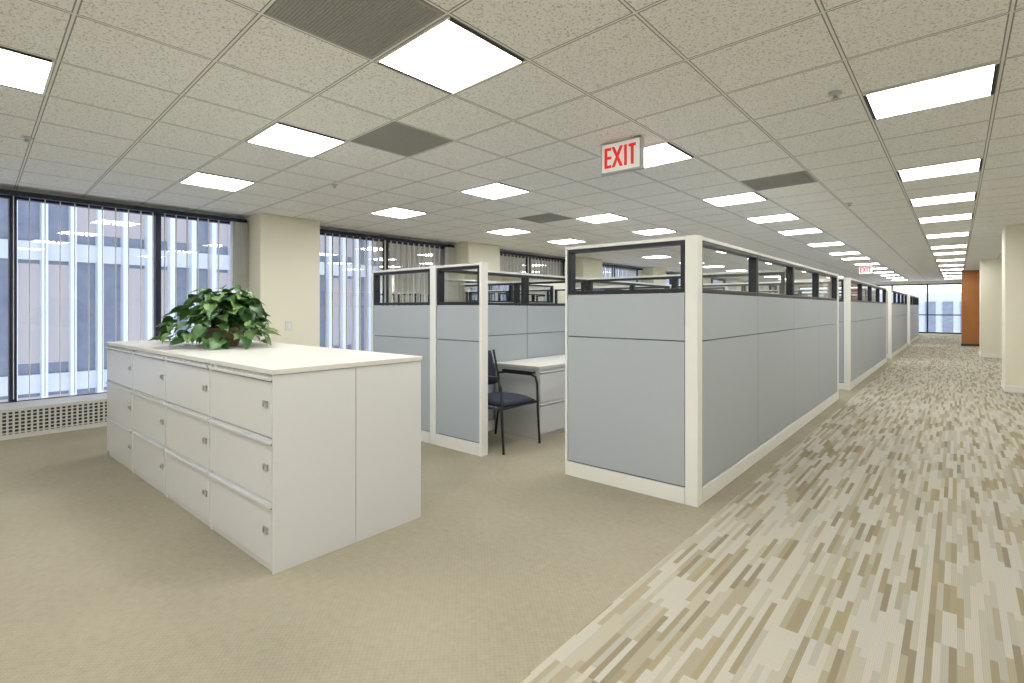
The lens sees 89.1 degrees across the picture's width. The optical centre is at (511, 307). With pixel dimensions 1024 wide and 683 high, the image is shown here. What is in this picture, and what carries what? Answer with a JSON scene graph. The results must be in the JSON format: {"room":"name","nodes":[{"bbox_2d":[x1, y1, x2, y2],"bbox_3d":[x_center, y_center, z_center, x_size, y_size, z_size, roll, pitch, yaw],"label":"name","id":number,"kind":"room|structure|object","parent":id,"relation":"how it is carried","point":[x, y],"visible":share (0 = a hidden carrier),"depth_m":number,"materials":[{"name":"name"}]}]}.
{"room":"open-plan office","nodes":[
{"label":"open-plan office","id":0,"kind":"room"},
{"bbox_2d":[0,187,774,285],"bbox_3d":[2.993,0.010,15.535,0.250,2.780,35.500,0,0,41],"label":"wall","id":1,"kind":"structure","parent":0,"point":[0,187],"depth_m":6.89,"materials":[{"name":"beige paint"}]},
{"bbox_2d":[0,392,106,440],"bbox_3d":[-4.681,1.150,5.927,0.580,0.300,3.320,0,0,41],"label":"radiator","id":2,"kind":"object","parent":1,"relation":"attached to","point":[25,418],"depth_m":5.43,"materials":[{"name":"metal"}]},
{"bbox_2d":[0,195,229,402],"bbox_3d":[-4.864,-0.070,6.083,0.100,2.300,3.320,0,0,41],"label":"window","id":3,"kind":"structure","parent":1,"relation":"in","point":[157,217],"depth_m":5.53,"materials":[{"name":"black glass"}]},
{"bbox_2d":[0,189,229,398],"bbox_3d":[-4.841,-0.135,5.932,0.070,2.190,3.020,0,0,41],"label":"vertical blind","id":4,"kind":"object","parent":3,"relation":"attached to","point":[13,193],"visible":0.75,"depth_m":6.11,"materials":[{"name":"plastic"}]},
{"bbox_2d":[320,233,444,305],"bbox_3d":[-2.227,-0.070,9.164,0.100,2.300,3.070,0,0,41],"label":"window","id":5,"kind":"structure","parent":1,"relation":"in","point":[442,249],"depth_m":9.48,"materials":[{"name":"clear glass"}]},
{"bbox_2d":[320,229,445,350],"bbox_3d":[-2.205,-0.135,9.013,0.070,2.190,2.770,0,0,41],"label":"vertical blind","id":6,"kind":"object","parent":5,"relation":"attached to","point":[325,231],"visible":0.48,"depth_m":8.83,"materials":[{"name":"plastic"}]},
{"bbox_2d":[500,254,563,305],"bbox_3d":[0.380,-0.070,12.211,0.100,2.300,3.150,0,0,41],"label":"window","id":7,"kind":"structure","parent":1,"relation":"in","point":[501,255],"depth_m":12.20,"materials":[{"name":"clear glass"}]},
{"bbox_2d":[500,251,564,305],"bbox_3d":[0.402,-0.135,12.060,0.070,2.190,2.850,0,0,41],"label":"vertical blind","id":8,"kind":"object","parent":7,"relation":"attached to","point":[501,252],"visible":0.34,"depth_m":12.04,"materials":[{"name":"fabric"}]},
{"bbox_2d":[603,266,637,281],"bbox_3d":[2.996,-0.070,15.269,0.100,2.300,3.100,0,0,41],"label":"window","id":9,"kind":"structure","parent":1,"relation":"in","point":[603,266],"depth_m":15.39,"materials":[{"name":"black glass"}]},
{"bbox_2d":[602,264,638,281],"bbox_3d":[3.019,-0.135,15.118,0.070,2.190,2.800,0,0,41],"label":"vertical blind","id":10,"kind":"object","parent":9,"relation":"attached to","point":[604,265],"visible":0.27,"depth_m":15.21,"materials":[{"name":"plastic"}]},
{"bbox_2d":[666,273,673,284],"bbox_3d":[5.597,-0.070,18.308,0.100,2.300,3.100,0,0,41],"label":"window","id":11,"kind":"structure","parent":1,"relation":"in","point":[670,280],"depth_m":18.27,"materials":[{"name":"clear glass"}]},
{"bbox_2d":[711,278,725,283],"bbox_3d":[8.197,-0.070,21.348,0.100,2.300,3.100,0,0,41],"label":"window","id":12,"kind":"structure","parent":1,"relation":"in","point":[712,279],"depth_m":21.84,"materials":[{"name":"clear glass"}]},
{"bbox_2d":[769,285,776,292],"bbox_3d":[13.528,-0.070,27.579,0.100,2.300,3.500,0,0,41],"label":"window","id":13,"kind":"structure","parent":1,"relation":"in","point":[771,287],"depth_m":28.39,"materials":[{"name":"clear glass"}]},
{"bbox_2d":[0,335,1023,682],"bbox_3d":[6.793,1.350,12.284,10.250,0.100,35.500,0,0,41],"label":"floor","id":14,"kind":"structure","parent":0,"point":[881,540],"depth_m":2.53,"materials":[{"name":"beige carpet"}]},
{"bbox_2d":[105,339,421,574],"bbox_3d":[-2.076,0.800,3.918,3.202,1.000,0.949,0,0,41],"label":"filing cabinet","id":15,"kind":"object","parent":14,"relation":"on","point":[293,454],"visible":0.98,"depth_m":2.94,"materials":[{"name":"metal"}]},
{"bbox_2d":[148,284,280,349],"bbox_3d":[-2.394,0.055,4.208,0.899,0.485,1.336,0,0,-33],"label":"pothos","id":16,"kind":"object","parent":15,"relation":"on","point":[230,313],"visible":1,"depth_m":3.95,"materials":[{"name":"plant"}]},
{"bbox_2d":[243,213,319,346],"bbox_3d":[-3.417,0.010,7.595,0.832,2.580,0.884,0,0,41],"label":"column","id":17,"kind":"structure","parent":14,"relation":"on","point":[284,252],"depth_m":7.29,"materials":[{"name":"beige paint"}]},
{"bbox_2d":[285,321,291,330],"bbox_3d":[-3.130,0.250,7.298,0.015,0.140,0.100,0,0,41],"label":"wall switch plate","id":18,"kind":"object","parent":17,"relation":"attached to","point":[288,324],"visible":1,"depth_m":7.29,"materials":[{"name":"white plastic"}]},
{"bbox_2d":[448,241,499,305],"bbox_3d":[-0.849,0.010,10.597,0.832,2.580,0.924,0,0,41],"label":"column","id":19,"kind":"structure","parent":14,"relation":"on","point":[466,252],"depth_m":10.19,"materials":[{"name":"beige paint"}]},
{"bbox_2d":[488,349,540,454],"bbox_3d":[-0.144,0.861,4.993,0.653,0.872,0.570,0,0,41],"label":"chair","id":20,"kind":"object","parent":14,"relation":"on","point":[501,399],"visible":0.56,"depth_m":4.94,"materials":[{"name":"blue fabric"}]},
{"bbox_2d":[494,354,564,438],"bbox_3d":[0.615,0.940,6.005,0.617,0.720,1.775,0,0,41],"label":"desk","id":21,"kind":"object","parent":14,"relation":"on","point":[549,370],"visible":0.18,"depth_m":5.33,"materials":[{"name":"metal"}]},
{"bbox_2d":[576,257,601,277],"bbox_3d":[1.784,0.010,13.674,0.832,2.580,0.924,0,0,41],"label":"column","id":22,"kind":"structure","parent":14,"relation":"on","point":[585,267],"depth_m":13.25,"materials":[{"name":"beige paint"}]},
{"bbox_2d":[372,235,838,506],"bbox_3d":[1.579,0.410,6.523,3.518,1.779,5.411,0,0,41],"label":"office cubicle","id":23,"kind":"object","parent":14,"relation":"on","point":[675,391],"visible":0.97,"depth_m":4.12,"materials":[{"name":"grey fabric"}]},
{"bbox_2d":[630,267,665,283],"bbox_3d":[4.385,0.010,16.713,0.832,2.580,0.924,0,0,41],"label":"column","id":24,"kind":"structure","parent":14,"relation":"on","point":[648,271],"depth_m":16.30,"materials":[{"name":"beige paint"}]},
{"bbox_2d":[703,278,710,283],"bbox_3d":[6.985,0.010,19.753,0.832,2.580,0.924,0,0,41],"label":"column","id":25,"kind":"structure","parent":14,"relation":"on","point":[705,280],"depth_m":19.52,"materials":[{"name":"beige paint"}]},
{"bbox_2d":[717,278,743,290],"bbox_3d":[9.585,0.010,22.792,0.832,2.580,0.924,0,0,41],"label":"column","id":26,"kind":"structure","parent":14,"relation":"on","point":[728,280],"depth_m":22.36,"materials":[{"name":"beige paint"}]},
{"bbox_2d":[747,285,768,292],"bbox_3d":[12.186,0.010,25.831,0.832,2.580,0.924,0,0,41],"label":"column","id":27,"kind":"structure","parent":14,"relation":"on","point":[763,287],"depth_m":25.50,"materials":[{"name":"beige paint"}]},
{"bbox_2d":[703,278,886,389],"bbox_3d":[5.821,0.410,11.481,3.518,1.779,5.761,0,0,41],"label":"office cubicle","id":28,"kind":"object","parent":14,"relation":"on","point":[863,320],"visible":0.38,"depth_m":9.31,"materials":[{"name":"grey fabric"}]},
{"bbox_2d":[796,289,906,357],"bbox_3d":[10.290,0.410,16.705,3.518,1.779,5.811,0,0,41],"label":"office cubicle","id":29,"kind":"object","parent":14,"relation":"on","point":[896,301],"visible":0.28,"depth_m":14.62,"materials":[{"name":"grey fabric"}]},
{"bbox_2d":[839,295,918,343],"bbox_3d":[14.841,0.410,22.023,3.518,1.779,5.811,0,0,41],"label":"office cubicle","id":30,"kind":"object","parent":14,"relation":"on","point":[912,301],"visible":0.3,"depth_m":19.88,"materials":[{"name":"grey fabric"}]},
{"bbox_2d":[979,259,1001,357],"bbox_3d":[13.436,0.010,13.575,1.832,2.580,1.124,0,0,41],"label":"column","id":31,"kind":"structure","parent":14,"relation":"on","point":[990,270],"depth_m":13.62,"materials":[{"name":"beige paint"}]},
{"bbox_2d":[1001,224,1023,392],"bbox_3d":[8.562,0.010,7.809,1.742,2.580,0.824,0,0,41],"label":"column","id":32,"kind":"structure","parent":14,"relation":"on","point":[1012,380],"depth_m":8.01,"materials":[{"name":"beige paint"}]},
{"bbox_2d":[0,0,1023,282],"bbox_3d":[6.793,-1.330,12.284,10.250,0.100,35.500,0,0,41],"label":"ceiling","id":33,"kind":"structure","parent":0,"point":[141,97],"depth_m":3.55,"materials":[{"name":"tile"}]},
{"bbox_2d":[0,46,54,94],"bbox_3d":[-2.758,-1.277,2.698,0.596,0.010,0.578,0,0,41],"label":"ceiling light","id":34,"kind":"object","parent":33,"relation":"in","point":[19,70],"depth_m":2.79,"materials":[{"name":"white plastic"}]},
{"bbox_2d":[21,136,33,142],"bbox_3d":[-3.637,-1.262,3.901,0.070,0.037,0.070,0,0,41],"label":"sprinkler head","id":35,"kind":"object","parent":33,"relation":"attached to","point":[27,139],"visible":1,"depth_m":3.89},
{"bbox_2d":[179,171,255,191],"bbox_3d":[-2.995,-1.277,5.283,0.596,0.010,0.578,0,0,41],"label":"ceiling light","id":36,"kind":"object","parent":33,"relation":"in","point":[202,179],"depth_m":5.27,"materials":[{"name":"white plastic"}]},
{"bbox_2d":[228,217,247,338],"bbox_3d":[-3.769,-0.135,7.162,0.100,2.190,0.222,0,0,41],"label":"vertical blind","id":37,"kind":"object","parent":33,"relation":"hanging from","point":[238,227],"visible":0.41,"depth_m":7.15,"materials":[{"name":"plastic"}]},
{"bbox_2d":[245,122,346,157],"bbox_3d":[-1.657,-1.277,3.986,0.596,0.010,0.578,0,0,41],"label":"ceiling light","id":38,"kind":"object","parent":33,"relation":"in","point":[279,136],"depth_m":3.95,"materials":[{"name":"white plastic"}]},
{"bbox_2d":[265,0,443,59],"bbox_3d":[-0.685,-1.278,2.260,0.596,0.009,0.578,0,0,41],"label":"ceiling vent","id":39,"kind":"object","parent":33,"relation":"in","point":[365,28],"visible":1,"depth_m":2.29,"materials":[{"name":"grey metal"}]},
{"bbox_2d":[370,207,427,218],"bbox_3d":[-1.526,-1.277,7.000,0.596,0.010,0.578,0,0,41],"label":"ceiling light","id":40,"kind":"object","parent":33,"relation":"in","point":[395,212],"depth_m":7.00,"materials":[{"name":"white plastic"}]},
{"bbox_2d":[351,122,451,156],"bbox_3d":[-0.843,-1.278,3.983,0.596,0.009,0.578,0,0,41],"label":"ceiling vent","id":41,"kind":"object","parent":33,"relation":"in","point":[395,137],"visible":1,"depth_m":3.95,"materials":[{"name":"grey metal"}]},
{"bbox_2d":[375,16,525,94],"bbox_3d":[-0.318,-1.277,2.689,0.596,0.010,0.578,0,0,41],"label":"ceiling light","id":42,"kind":"object","parent":33,"relation":"in","point":[448,56],"depth_m":2.66,"materials":[{"name":"white plastic"}]},
{"bbox_2d":[445,244,455,301],"bbox_3d":[-1.215,-0.135,10.148,0.100,2.190,0.222,0,0,41],"label":"column","id":43,"kind":"structure","parent":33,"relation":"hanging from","point":[450,250],"depth_m":10.10,"materials":[{"name":"paint"}]},
{"bbox_2d":[459,182,530,199],"bbox_3d":[-0.187,-1.277,5.703,0.596,0.010,0.578,0,0,41],"label":"ceiling light","id":44,"kind":"object","parent":33,"relation":"in","point":[497,190],"depth_m":5.69,"materials":[{"name":"white plastic"}]},
{"bbox_2d":[486,228,530,235],"bbox_3d":[-0.056,-1.277,8.717,0.596,0.010,0.578,0,0,41],"label":"ceiling light","id":45,"kind":"object","parent":33,"relation":"in","point":[509,231],"depth_m":8.66,"materials":[{"name":"white plastic"}]},
{"bbox_2d":[517,213,571,222],"bbox_3d":[0.469,-1.278,7.423,0.596,0.009,0.578,0,0,41],"label":"ceiling vent","id":46,"kind":"object","parent":33,"relation":"in","point":[549,217],"visible":1,"depth_m":7.40,"materials":[{"name":"grey metal"}]},
{"bbox_2d":[546,239,586,243],"bbox_3d":[1.046,-1.277,10.005,0.596,0.010,0.578,0,0,41],"label":"ceiling light","id":47,"kind":"object","parent":33,"relation":"in","point":[565,241],"depth_m":9.96,"materials":[{"name":"white plastic"}]},
{"bbox_2d":[574,213,628,223],"bbox_3d":[1.282,-1.277,7.420,0.596,0.010,0.578,0,0,41],"label":"ceiling light","id":48,"kind":"object","parent":33,"relation":"in","point":[608,217],"depth_m":7.40,"materials":[{"name":"white plastic"}]},
{"bbox_2d":[601,136,643,175],"bbox_3d":[0.838,-1.157,3.955,0.340,0.247,0.090,0,0,41],"label":"exit sign","id":49,"kind":"object","parent":33,"relation":"hanging from","point":[624,154],"visible":1,"depth_m":3.92,"materials":[{"name":"white plastic"}]},
{"bbox_2d":[638,268,643,282],"bbox_3d":[4.019,-0.135,16.264,0.100,2.190,0.222,0,0,41],"label":"vertical blind","id":50,"kind":"object","parent":33,"relation":"hanging from","point":[640,271],"visible":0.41,"depth_m":16.21,"materials":[{"name":"plastic"}]},
{"bbox_2d":[632,228,677,234],"bbox_3d":[2.384,-1.277,8.708,0.596,0.010,0.578,0,0,41],"label":"ceiling light","id":51,"kind":"object","parent":33,"relation":"in","point":[660,230],"depth_m":8.66,"materials":[{"name":"white plastic"}]},
{"bbox_2d":[643,255,669,258],"bbox_3d":[3.617,-1.277,13.010,0.596,0.010,0.578,0,0,41],"label":"ceiling light","id":52,"kind":"object","parent":33,"relation":"in","point":[659,256],"depth_m":12.90,"materials":[{"name":"white plastic"}]},
{"bbox_2d":[644,141,693,167],"bbox_3d":[1.151,-1.277,4.406,0.596,0.010,0.578,0,0,41],"label":"ceiling light","id":53,"kind":"object","parent":33,"relation":"in","point":[664,152],"depth_m":4.32,"materials":[{"name":"white plastic"}]},
{"bbox_2d":[703,265,725,267],"bbox_3d":[6.188,-1.277,16.015,0.596,0.010,0.578,0,0,41],"label":"ceiling light","id":54,"kind":"object","parent":33,"relation":"in","point":[717,265],"depth_m":15.96,"materials":[{"name":"white plastic"}]},
{"bbox_2d":[701,192,767,206],"bbox_3d":[2.620,-1.277,6.124,0.596,0.010,0.578,0,0,41],"label":"ceiling light","id":55,"kind":"object","parent":33,"relation":"in","point":[747,197],"depth_m":6.11,"materials":[{"name":"white plastic"}]},
{"bbox_2d":[746,213,800,222],"bbox_3d":[3.722,-1.277,7.411,0.596,0.010,0.578,0,0,41],"label":"ceiling light","id":56,"kind":"object","parent":33,"relation":"in","point":[788,216],"depth_m":7.40,"materials":[{"name":"white plastic"}]},
{"bbox_2d":[740,171,816,190],"bbox_3d":[2.699,-1.278,5.262,0.596,0.009,0.578,0,0,41],"label":"ceiling vent","id":57,"kind":"object","parent":33,"relation":"in","point":[803,177],"visible":1,"depth_m":5.23,"materials":[{"name":"grey metal"}]},
{"bbox_2d":[777,228,823,234],"bbox_3d":[4.824,-1.277,8.699,0.596,0.010,0.578,0,0,41],"label":"ceiling light","id":58,"kind":"object","parent":33,"relation":"in","point":[810,230],"depth_m":8.66,"materials":[{"name":"white plastic"}]},
{"bbox_2d":[807,242,845,246],"bbox_3d":[6.293,-1.277,10.417,0.596,0.010,0.578,0,0,41],"label":"ceiling light","id":59,"kind":"object","parent":33,"relation":"in","point":[829,243],"depth_m":10.43,"materials":[{"name":"white plastic"}]},
{"bbox_2d":[828,90,841,99],"bbox_3d":[1.923,-1.262,3.093,0.070,0.037,0.070,0,0,41],"label":"sprinkler head","id":60,"kind":"object","parent":33,"relation":"attached to","point":[834,94],"visible":1,"depth_m":3.08},
{"bbox_2d":[828,251,860,254],"bbox_3d":[7.763,-1.277,12.134,0.596,0.010,0.578,0,0,41],"label":"ceiling light","id":61,"kind":"object","parent":33,"relation":"in","point":[855,252],"depth_m":12.16,"materials":[{"name":"white plastic"}]},
{"bbox_2d":[840,257,870,259],"bbox_3d":[8.865,-1.277,13.422,0.596,0.010,0.578,0,0,41],"label":"ceiling light","id":62,"kind":"object","parent":33,"relation":"in","point":[856,257],"depth_m":13.38,"materials":[{"name":"white plastic"}]},
{"bbox_2d":[859,265,871,273],"bbox_3d":[10.691,-1.157,15.726,0.340,0.247,0.090,0,0,41],"label":"exit sign","id":63,"kind":"object","parent":33,"relation":"hanging from","point":[867,269],"visible":1,"depth_m":15.70,"materials":[{"name":"white plastic"}]},
{"bbox_2d":[854,263,878,264],"bbox_3d":[10.334,-1.277,15.139,0.596,0.010,0.578,0,0,41],"label":"ceiling light","id":64,"kind":"object","parent":33,"relation":"in","point":[864,263],"depth_m":15.23,"materials":[{"name":"white plastic"}]},
{"bbox_2d":[863,61,999,119],"bbox_3d":[2.489,-1.277,3.109,0.596,0.010,0.578,0,0,41],"label":"ceiling light","id":65,"kind":"object","parent":33,"relation":"in","point":[977,82],"depth_m":3.07,"materials":[{"name":"white plastic"}]},
{"bbox_2d":[896,157,982,181],"bbox_3d":[3.959,-1.277,4.827,0.596,0.010,0.578,0,0,41],"label":"ceiling light","id":66,"kind":"object","parent":33,"relation":"in","point":[970,165],"depth_m":4.80,"materials":[{"name":"white plastic"}]},
{"bbox_2d":[909,191,976,206],"bbox_3d":[5.061,-1.277,6.115,0.596,0.010,0.578,0,0,41],"label":"ceiling light","id":67,"kind":"object","parent":33,"relation":"in","point":[967,196],"depth_m":6.11,"materials":[{"name":"white plastic"}]},
{"bbox_2d":[917,213,972,222],"bbox_3d":[6.162,-1.277,7.403,0.596,0.010,0.578,0,0,41],"label":"ceiling light","id":68,"kind":"object","parent":33,"relation":"in","point":[968,215],"depth_m":7.40,"materials":[{"name":"white plastic"}]},
{"bbox_2d":[925,232,969,238],"bbox_3d":[7.632,-1.277,9.120,0.596,0.010,0.578,0,0,41],"label":"ceiling light","id":69,"kind":"object","parent":33,"relation":"in","point":[959,233],"depth_m":9.14,"materials":[{"name":"white plastic"}]},
{"bbox_2d":[930,244,967,248],"bbox_3d":[9.101,-1.277,10.837,0.596,0.010,0.578,0,0,41],"label":"ceiling light","id":70,"kind":"object","parent":33,"relation":"in","point":[963,245],"depth_m":10.77,"materials":[{"name":"white plastic"}]},
{"bbox_2d":[933,251,966,254],"bbox_3d":[10.203,-1.277,12.125,0.596,0.010,0.578,0,0,41],"label":"ceiling light","id":71,"kind":"object","parent":33,"relation":"in","point":[962,252],"depth_m":12.16,"materials":[{"name":"white plastic"}]},
{"bbox_2d":[936,258,964,261],"bbox_3d":[11.672,-1.277,13.842,0.596,0.010,0.578,0,0,41],"label":"ceiling light","id":72,"kind":"object","parent":33,"relation":"in","point":[964,258],"depth_m":13.93,"materials":[{"name":"white plastic"}]},
{"bbox_2d":[938,264,963,266],"bbox_3d":[13.141,-1.277,15.559,0.596,0.010,0.578,0,0,41],"label":"ceiling light","id":73,"kind":"object","parent":33,"relation":"in","point":[954,264],"depth_m":15.59,"materials":[{"name":"white plastic"}]},
{"bbox_2d":[775,280,960,335],"bbox_3d":[18.454,0.010,25.799,10.400,2.780,0.200,0,0,41],"label":"wall","id":74,"kind":"structure","parent":0,"point":[945,281],"depth_m":24.98,"materials":[{"name":"beige paint"}]},
{"bbox_2d":[799,283,960,333],"bbox_3d":[18.169,0.025,26.003,6.860,2.350,0.100,0,0,41],"label":"window","id":75,"kind":"structure","parent":74,"relation":"in","point":[927,314],"depth_m":24.64,"materials":[{"name":"black metal"}]},
{"bbox_2d":[961,270,978,345],"bbox_3d":[16.388,0.010,17.301,2.190,2.580,0.420,0,0,41],"label":"wall","id":76,"kind":"structure","parent":0,"point":[970,278],"depth_m":17.70,"materials":[{"name":"brown wood"}]},
{"label":"outside","id":77,"kind":"structure","parent":0,"visible":0},
{"bbox_2d":[0,198,716,401],"bbox_3d":[-6.832,1.300,25.586,6.350,50.000,90.000,0,0,41],"label":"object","id":78,"kind":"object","parent":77,"point":[37,210],"visible":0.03,"depth_m":15.04,"materials":[{"name":"blue glass"}]},
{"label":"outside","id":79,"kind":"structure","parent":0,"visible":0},
{"bbox_2d":[809,292,960,332],"bbox_3d":[45.105,12.300,66.562,42.000,28.000,10.200,0,0,41],"label":"building","id":80,"kind":"structure","parent":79,"point":[938,303],"depth_m":57.95,"materials":[{"name":"blue glass"}]}
]}

